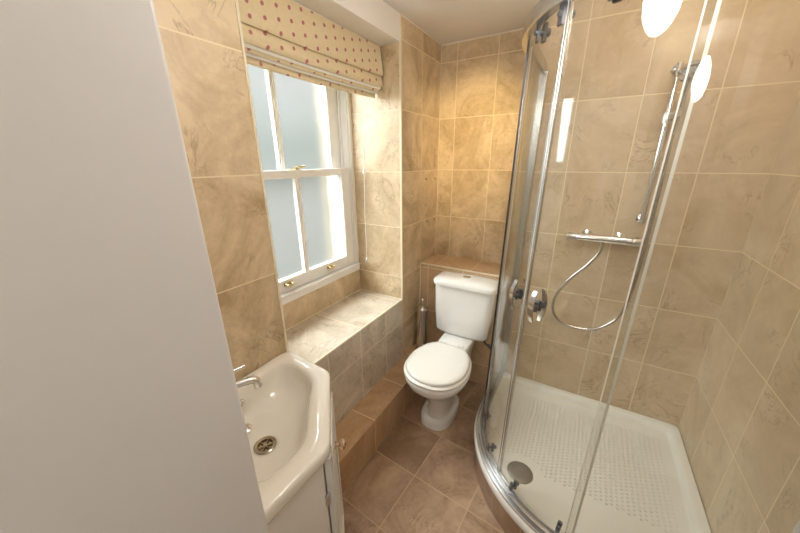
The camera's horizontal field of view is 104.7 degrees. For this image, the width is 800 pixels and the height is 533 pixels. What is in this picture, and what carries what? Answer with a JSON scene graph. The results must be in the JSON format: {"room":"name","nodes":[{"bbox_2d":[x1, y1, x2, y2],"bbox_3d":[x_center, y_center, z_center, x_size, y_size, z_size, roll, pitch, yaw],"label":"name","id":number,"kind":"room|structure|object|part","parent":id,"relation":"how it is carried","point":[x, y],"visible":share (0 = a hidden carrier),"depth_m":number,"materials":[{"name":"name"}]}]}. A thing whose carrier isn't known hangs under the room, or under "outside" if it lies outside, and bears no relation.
{"room":"bathroom","nodes":[
{"label":"bathroom","id":0,"kind":"room"},
{"bbox_2d":[153,0,286,379],"bbox_3d":[-0.817,0.072,1.077,0.573,2.182,0.476,10,22,29],"label":"wall","id":1,"kind":"structure","parent":0,"point":[201,42],"depth_m":0.91,"materials":[{"name":"tile"}]},
{"bbox_2d":[234,0,288,351],"bbox_3d":[-0.453,-0.202,1.044,0.007,1.416,0.009,10,22,29],"label":"trim","id":2,"kind":"structure","parent":1,"relation":"attached to","point":[236,1],"depth_m":0.99,"materials":[{"name":"beige tile"}]},
{"bbox_2d":[282,269,360,329],"bbox_3d":[-0.605,0.505,1.942,0.234,0.800,0.902,10,22,29],"label":"wall","id":3,"kind":"structure","parent":0,"point":[301,308],"depth_m":1.83,"materials":[{"name":"tile"}]},
{"bbox_2d":[263,69,360,304],"bbox_3d":[-0.579,-0.466,1.588,0.184,1.266,0.902,10,22,29],"label":"window","id":4,"kind":"structure","parent":3,"relation":"in","point":[336,103],"depth_m":1.79,"materials":[{"name":"white paint"}]},
{"bbox_3d":[-0.536,-0.200,1.661,0.036,0.610,0.823,10,22,29],"label":"sash","id":5,"kind":"part","parent":4,"relation":"part of","materials":[{"name":"white paint"}]},
{"bbox_2d":[238,0,382,262],"bbox_3d":[-0.350,-0.474,1.442,0.094,1.161,0.878,10,22,29],"label":"blind","id":6,"kind":"object","parent":4,"relation":"attached to","point":[284,37],"visible":0.94,"depth_m":1.23,"materials":[{"name":"beige fabric"}]},
{"bbox_3d":[-0.322,-0.948,1.260,0.020,0.143,0.878,10,22,29],"label":"panel","id":7,"kind":"part","parent":6,"relation":"part of","materials":[{"name":"fabric"}]},
{"bbox_3d":[-0.367,-0.892,1.308,0.018,0.210,0.878,10,22,29],"label":"panel","id":8,"kind":"part","parent":6,"relation":"part of","materials":[{"name":"fabric"}]},
{"bbox_3d":[-0.189,-0.557,1.767,0.018,1.065,0.070,10,22,29],"label":"blind cord","id":9,"kind":"part","parent":6,"relation":"part of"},
{"bbox_3d":[-0.574,0.109,1.785,0.184,0.050,0.902,10,22,29],"label":"sill","id":10,"kind":"part","parent":4,"relation":"part of","materials":[{"name":"white paint"}]},
{"bbox_3d":[-0.585,-0.747,1.501,0.034,0.606,0.823,10,22,29],"label":"sash","id":11,"kind":"part","parent":4,"relation":"part of","materials":[{"name":"white paint"}]},
{"bbox_3d":[-0.581,-0.467,1.590,0.138,1.266,0.902,10,22,29],"label":"frame","id":12,"kind":"part","parent":4,"relation":"part of","materials":[{"name":"white paint"}]},
{"bbox_3d":[-0.517,-0.475,1.547,0.012,1.224,0.902,10,22,29],"label":"architrave","id":13,"kind":"part","parent":4,"relation":"part of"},
{"bbox_2d":[286,289,360,330],"bbox_3d":[-0.506,0.284,1.803,0.005,0.005,0.902,10,22,29],"label":"trim","id":14,"kind":"structure","parent":3,"relation":"attached to","point":[359,289],"depth_m":1.85,"materials":[{"name":"beige tile"}]},
{"bbox_2d":[286,290,402,425],"bbox_3d":[-0.358,0.621,1.827,0.339,0.650,0.902,10,22,29],"label":"wall ledge","id":15,"kind":"object","parent":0,"point":[357,366],"visible":0.57,"depth_m":1.72,"materials":[{"name":"tile"}]},
{"bbox_2d":[314,299,402,363],"bbox_3d":[-0.217,0.341,1.641,0.009,0.009,0.902,10,22,29],"label":"trim","id":16,"kind":"structure","parent":15,"relation":"attached to","point":[400,300],"depth_m":1.60,"materials":[{"name":"beige tile"}]},
{"bbox_2d":[319,16,441,356],"bbox_3d":[-0.076,-0.338,2.257,0.573,2.182,0.626,10,22,29],"label":"wall pier","id":17,"kind":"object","parent":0,"point":[421,55],"visible":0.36,"depth_m":1.89,"materials":[{"name":"tile"}]},
{"bbox_2d":[293,0,399,45],"bbox_3d":[-0.474,-1.100,1.303,0.573,0.116,0.902,10,22,29],"label":"lintel","id":18,"kind":"object","parent":17,"relation":"on","point":[375,21],"visible":0.29,"depth_m":1.34,"materials":[{"name":"white paint"}]},
{"bbox_2d":[399,14,402,298],"bbox_3d":[0.007,-0.513,1.761,0.010,1.532,0.009,10,22,29],"label":"trim","id":19,"kind":"structure","parent":17,"relation":"attached to","point":[400,42],"depth_m":1.71,"materials":[{"name":"beige tile"}]},
{"bbox_2d":[336,342,427,494],"bbox_3d":[-0.105,0.847,1.845,0.151,0.206,1.253,10,22,29],"label":"step","id":20,"kind":"structure","parent":0,"point":[351,428],"depth_m":1.68,"materials":[{"name":"tile"}]},
{"bbox_2d":[339,382,406,463],"bbox_3d":[-0.018,0.749,1.815,0.005,0.005,1.157,10,22,29],"label":"trim","id":21,"kind":"structure","parent":20,"relation":"attached to","point":[406,382],"depth_m":1.60,"materials":[{"name":"tile"}]},
{"bbox_2d":[416,310,427,348],"bbox_3d":[0.158,0.444,2.202,0.090,0.322,0.090,10,22,29],"label":"brush holder","id":22,"kind":"object","parent":20,"relation":"on","point":[422,316],"visible":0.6,"depth_m":2.17,"materials":[{"name":"silver metal"}]},
{"bbox_2d":[416,298,428,310],"bbox_3d":[0.158,0.390,2.184,0.088,0.366,0.088,10,22,29],"label":"toilet brush","id":23,"kind":"object","parent":22,"relation":"in","point":[421,307],"visible":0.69,"depth_m":2.12,"materials":[{"name":"silver metal"}]},
{"bbox_3d":[0.157,0.278,2.146,0.088,0.024,0.088,10,22,29],"label":"lid","id":24,"kind":"part","parent":23,"relation":"part of","materials":[{"name":"silver metal"}]},
{"bbox_2d":[342,380,504,532],"bbox_3d":[0.050,1.361,0.841,2.700,0.120,3.850,10,22,29],"label":"floor","id":25,"kind":"structure","parent":0,"point":[419,479],"depth_m":1.51,"materials":[{"name":"tile"}]},
{"bbox_2d":[267,392,345,532],"bbox_3d":[-0.377,0.835,1.055,0.438,0.744,0.450,10,22,29],"label":"vanity cabinet","id":26,"kind":"object","parent":25,"relation":"on","point":[317,507],"visible":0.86,"depth_m":0.84,"materials":[{"name":"paint"}]},
{"bbox_2d":[238,352,330,524],"bbox_3d":[-0.373,0.504,0.947,0.451,0.160,0.469,10,22,29],"label":"basin","id":27,"kind":"object","parent":26,"relation":"in","point":[289,415],"visible":0.66,"depth_m":0.97,"materials":[{"name":"ceramic"}]},
{"bbox_2d":[233,364,261,388],"bbox_3d":[-0.526,0.383,0.910,0.141,0.096,0.205,10,22,29],"label":"mixer tap","id":28,"kind":"object","parent":27,"relation":"on","point":[256,381],"visible":0.24,"depth_m":0.94,"materials":[{"name":"silver metal"}]},
{"bbox_3d":[-0.551,0.376,0.931,0.178,0.096,0.036,-17,25,-40],"label":"lever","id":29,"kind":"part","parent":28,"relation":"part of","materials":[{"name":"silver metal"}]},
{"bbox_3d":[-0.512,0.370,0.911,0.195,0.050,0.025,-14,23,-35],"label":"spout","id":30,"kind":"part","parent":28,"relation":"part of","materials":[{"name":"silver metal"}]},
{"bbox_2d":[245,423,251,434],"bbox_3d":[-0.484,0.511,0.968,0.038,0.032,0.038,10,22,29],"label":"plug","id":31,"kind":"object","parent":27,"relation":"in","point":[248,426],"visible":0.38,"depth_m":0.97,"materials":[{"name":"silver metal"}]},
{"bbox_3d":[-0.257,0.862,0.844,0.005,0.657,0.193,11,22,29],"label":"panel","id":32,"kind":"part","parent":26,"relation":"part of","materials":[{"name":"paint"}]},
{"bbox_3d":[-0.224,0.782,1.072,0.018,0.650,0.291,-4,19,-11],"label":"cabinet door","id":33,"kind":"part","parent":26,"relation":"part of","materials":[{"name":"paint"}]},
{"bbox_3d":[-0.213,0.777,1.073,0.006,0.620,0.259,-4,19,-11],"label":"door moulding","id":34,"kind":"part","parent":26,"relation":"part of","materials":[{"name":"paint"}]},
{"bbox_3d":[-0.211,0.629,1.094,0.039,0.042,0.042,-4,19,-11],"label":"knob","id":35,"kind":"part","parent":26,"relation":"part of","materials":[{"name":"silver metal"}]},
{"bbox_2d":[404,271,498,430],"bbox_3d":[0.297,0.520,1.834,0.402,0.826,0.677,10,22,29],"label":"toilet","id":36,"kind":"object","parent":25,"relation":"on","point":[465,305],"visible":0.97,"depth_m":1.82,"materials":[{"name":"white ceramic"}]},
{"bbox_3d":[0.230,0.747,1.826,0.352,0.403,0.462,10,22,29],"label":"bowl","id":37,"kind":"part","parent":36,"relation":"part of","materials":[{"name":"white ceramic"}]},
{"bbox_3d":[0.218,0.554,1.742,0.356,0.018,0.426,10,22,29],"label":"seat","id":38,"kind":"part","parent":36,"relation":"part of","materials":[{"name":"plastic"}]},
{"bbox_3d":[0.213,0.535,1.728,0.337,0.024,0.383,10,22,29],"label":"lid","id":39,"kind":"part","parent":36,"relation":"part of","materials":[{"name":"plastic"}]},
{"bbox_3d":[0.415,0.091,1.903,0.402,0.051,0.190,10,22,29],"label":"cistern lid","id":40,"kind":"part","parent":36,"relation":"part of","materials":[{"name":"white ceramic"}]},
{"bbox_2d":[474,445,524,532],"bbox_3d":[0.823,0.995,1.505,0.935,0.130,0.938,10,22,29],"label":"trim","id":41,"kind":"structure","parent":25,"relation":"on","point":[504,520],"depth_m":1.36,"materials":[{"name":"tile"}]},
{"bbox_2d":[474,372,710,532],"bbox_3d":[0.817,0.917,1.476,0.946,0.037,0.949,10,22,29],"label":"shower tray","id":42,"kind":"object","parent":41,"relation":"on","point":[641,480],"visible":0.97,"depth_m":1.46,"materials":[{"name":"white ceramic"}]},
{"bbox_2d":[476,0,799,532],"bbox_3d":[0.628,0.079,1.144,0.486,1.767,1.323,-5,19,-13],"label":"shower enclosure","id":43,"kind":"object","parent":42,"relation":"on","point":[543,10],"visible":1,"depth_m":1.12,"materials":[{"name":"metal"}]},
{"bbox_3d":[0.568,-0.057,1.576,0.044,1.720,0.473,10,22,29],"label":"fixed panel","id":44,"kind":"part","parent":43,"relation":"part of","materials":[{"name":"clear glass"}]},
{"bbox_3d":[0.444,0.054,1.245,0.057,1.685,0.337,1,19,5],"label":"sliding door","id":45,"kind":"part","parent":43,"relation":"part of","materials":[{"name":"clear glass"}]},
{"bbox_3d":[0.413,0.103,1.127,0.019,0.116,0.024,-3,19,-9],"label":"handle","id":46,"kind":"part","parent":43,"relation":"part of","materials":[{"name":"silver metal"}]},
{"bbox_3d":[0.626,0.902,1.420,0.469,0.030,1.324,-5,19,-13],"label":"rail","id":47,"kind":"part","parent":43,"relation":"part of","materials":[{"name":"metal"}]},
{"bbox_3d":[0.423,0.102,1.129,0.033,0.036,0.022,-4,19,-9],"label":"handle mount","id":48,"kind":"part","parent":43,"relation":"part of","materials":[{"name":"grey plastic"}]},
{"bbox_3d":[0.447,0.101,1.133,0.033,0.036,0.022,-4,19,-9],"label":"handle mount","id":49,"kind":"part","parent":43,"relation":"part of","materials":[{"name":"grey plastic"}]},
{"bbox_3d":[0.441,0.136,1.030,0.019,0.116,0.024,-7,20,-20],"label":"handle","id":50,"kind":"part","parent":43,"relation":"part of","materials":[{"name":"silver metal"}]},
{"bbox_3d":[0.451,0.135,1.033,0.034,0.036,0.022,-8,20,-20],"label":"handle mount","id":51,"kind":"part","parent":43,"relation":"part of","materials":[{"name":"grey plastic"}]},
{"bbox_3d":[0.474,0.131,1.042,0.032,0.036,0.022,-8,20,-20],"label":"handle mount","id":52,"kind":"part","parent":43,"relation":"part of","materials":[{"name":"grey plastic"}]},
{"bbox_3d":[0.485,0.130,1.046,0.027,0.116,0.026,10,22,29],"label":"handle","id":53,"kind":"part","parent":43,"relation":"part of","materials":[{"name":"silver metal"}]},
{"bbox_3d":[0.629,-0.733,0.859,0.449,0.046,1.290,-5,19,-12],"label":"rail","id":54,"kind":"part","parent":43,"relation":"part of","materials":[{"name":"metal"}]},
{"bbox_2d":[383,0,539,44],"bbox_3d":[0.031,-0.808,0.100,2.700,0.100,3.850,10,22,29],"label":"ceiling","id":55,"kind":"structure","parent":0,"point":[446,21],"depth_m":1.53,"materials":[{"name":"paint"}]},
{"bbox_2d":[436,30,531,264],"bbox_3d":[0.554,-0.317,2.180,0.592,2.182,0.120,10,22,29],"label":"wall","id":56,"kind":"structure","parent":0,"point":[482,78],"depth_m":1.98,"materials":[{"name":"tile"}]},
{"bbox_2d":[435,47,441,253],"bbox_3d":[0.266,-0.736,2.140,0.003,1.345,0.004,10,22,29],"label":"trim","id":57,"kind":"structure","parent":56,"relation":"attached to","point":[441,47],"depth_m":2.11,"materials":[{"name":"beige tile"}]},
{"bbox_2d":[442,28,522,45],"bbox_3d":[0.513,-1.329,1.778,0.591,0.007,0.006,10,22,29],"label":"trim","id":58,"kind":"structure","parent":56,"relation":"attached to","point":[520,28],"depth_m":1.79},
{"bbox_2d":[420,0,799,427],"bbox_3d":[0.959,-0.196,1.814,1.682,2.182,0.371,10,22,29],"label":"wall","id":59,"kind":"structure","parent":0,"point":[617,80],"depth_m":1.44,"materials":[{"name":"tile"}]},
{"bbox_2d":[401,14,441,45],"bbox_3d":[0.133,-1.304,1.717,0.006,0.007,0.494,10,22,29],"label":"trim","id":60,"kind":"structure","parent":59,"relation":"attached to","point":[403,16],"depth_m":1.68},
{"bbox_2d":[421,262,510,278],"bbox_3d":[0.409,0.023,2.009,0.609,0.009,0.009,10,22,29],"label":"trim","id":61,"kind":"structure","parent":59,"relation":"attached to","point":[421,262],"depth_m":2.00,"materials":[{"name":"beige tile"}]},
{"bbox_2d":[566,229,643,246],"bbox_3d":[1.004,-0.140,1.528,0.318,0.060,0.080,10,22,29],"label":"shower mixer","id":62,"kind":"object","parent":59,"relation":"attached to","point":[619,238],"visible":0.95,"depth_m":1.51,"materials":[{"name":"silver metal"}]},
{"bbox_3d":[0.877,-0.156,1.580,0.044,0.043,0.043,10,22,29],"label":"control knob","id":63,"kind":"part","parent":62,"relation":"part of","materials":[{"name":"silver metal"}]},
{"bbox_2d":[551,116,679,330],"bbox_3d":[0.996,-0.145,1.514,0.351,1.043,0.054,14,23,36],"label":"shower hose","id":64,"kind":"object","parent":62,"relation":"attached to","point":[653,212],"visible":0.95,"depth_m":1.49,"materials":[{"name":"silver metal"}]},
{"bbox_3d":[1.112,-0.113,1.447,0.044,0.043,0.043,10,22,29],"label":"control knob","id":65,"kind":"part","parent":62,"relation":"part of","materials":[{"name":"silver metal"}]},
{"bbox_2d":[635,61,683,222],"bbox_3d":[1.117,-0.503,1.322,0.050,0.654,0.103,6,20,20],"label":"shower riser","id":66,"kind":"object","parent":59,"relation":"attached to","point":[667,117],"visible":0.88,"depth_m":1.30,"materials":[{"name":"silver metal"}]},
{"bbox_2d":[677,60,707,107],"bbox_3d":[1.089,-0.686,1.167,0.084,0.146,0.107,10,22,29],"label":"shower head","id":67,"kind":"object","parent":66,"relation":"on","point":[693,70],"visible":0.74,"depth_m":1.15,"materials":[{"name":"silver metal"}]},
{"bbox_2d":[678,92,799,532],"bbox_3d":[1.107,0.208,0.628,0.150,2.182,1.633,10,22,29],"label":"wall","id":68,"kind":"structure","parent":0,"point":[739,426],"depth_m":1.09,"materials":[{"name":"tile"}]},
{"bbox_3d":[-0.103,0.352,0.236,2.705,2.182,0.320,10,22,29],"label":"wall","id":69,"kind":"structure","parent":0,"visible":0},
{"bbox_2d":[0,0,268,532],"bbox_3d":[0.026,0.434,0.183,0.879,2.060,0.330,10,22,29],"label":"door","id":70,"kind":"structure","parent":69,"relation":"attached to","point":[121,411],"depth_m":0.31,"materials":[{"name":"paint"}]}
]}

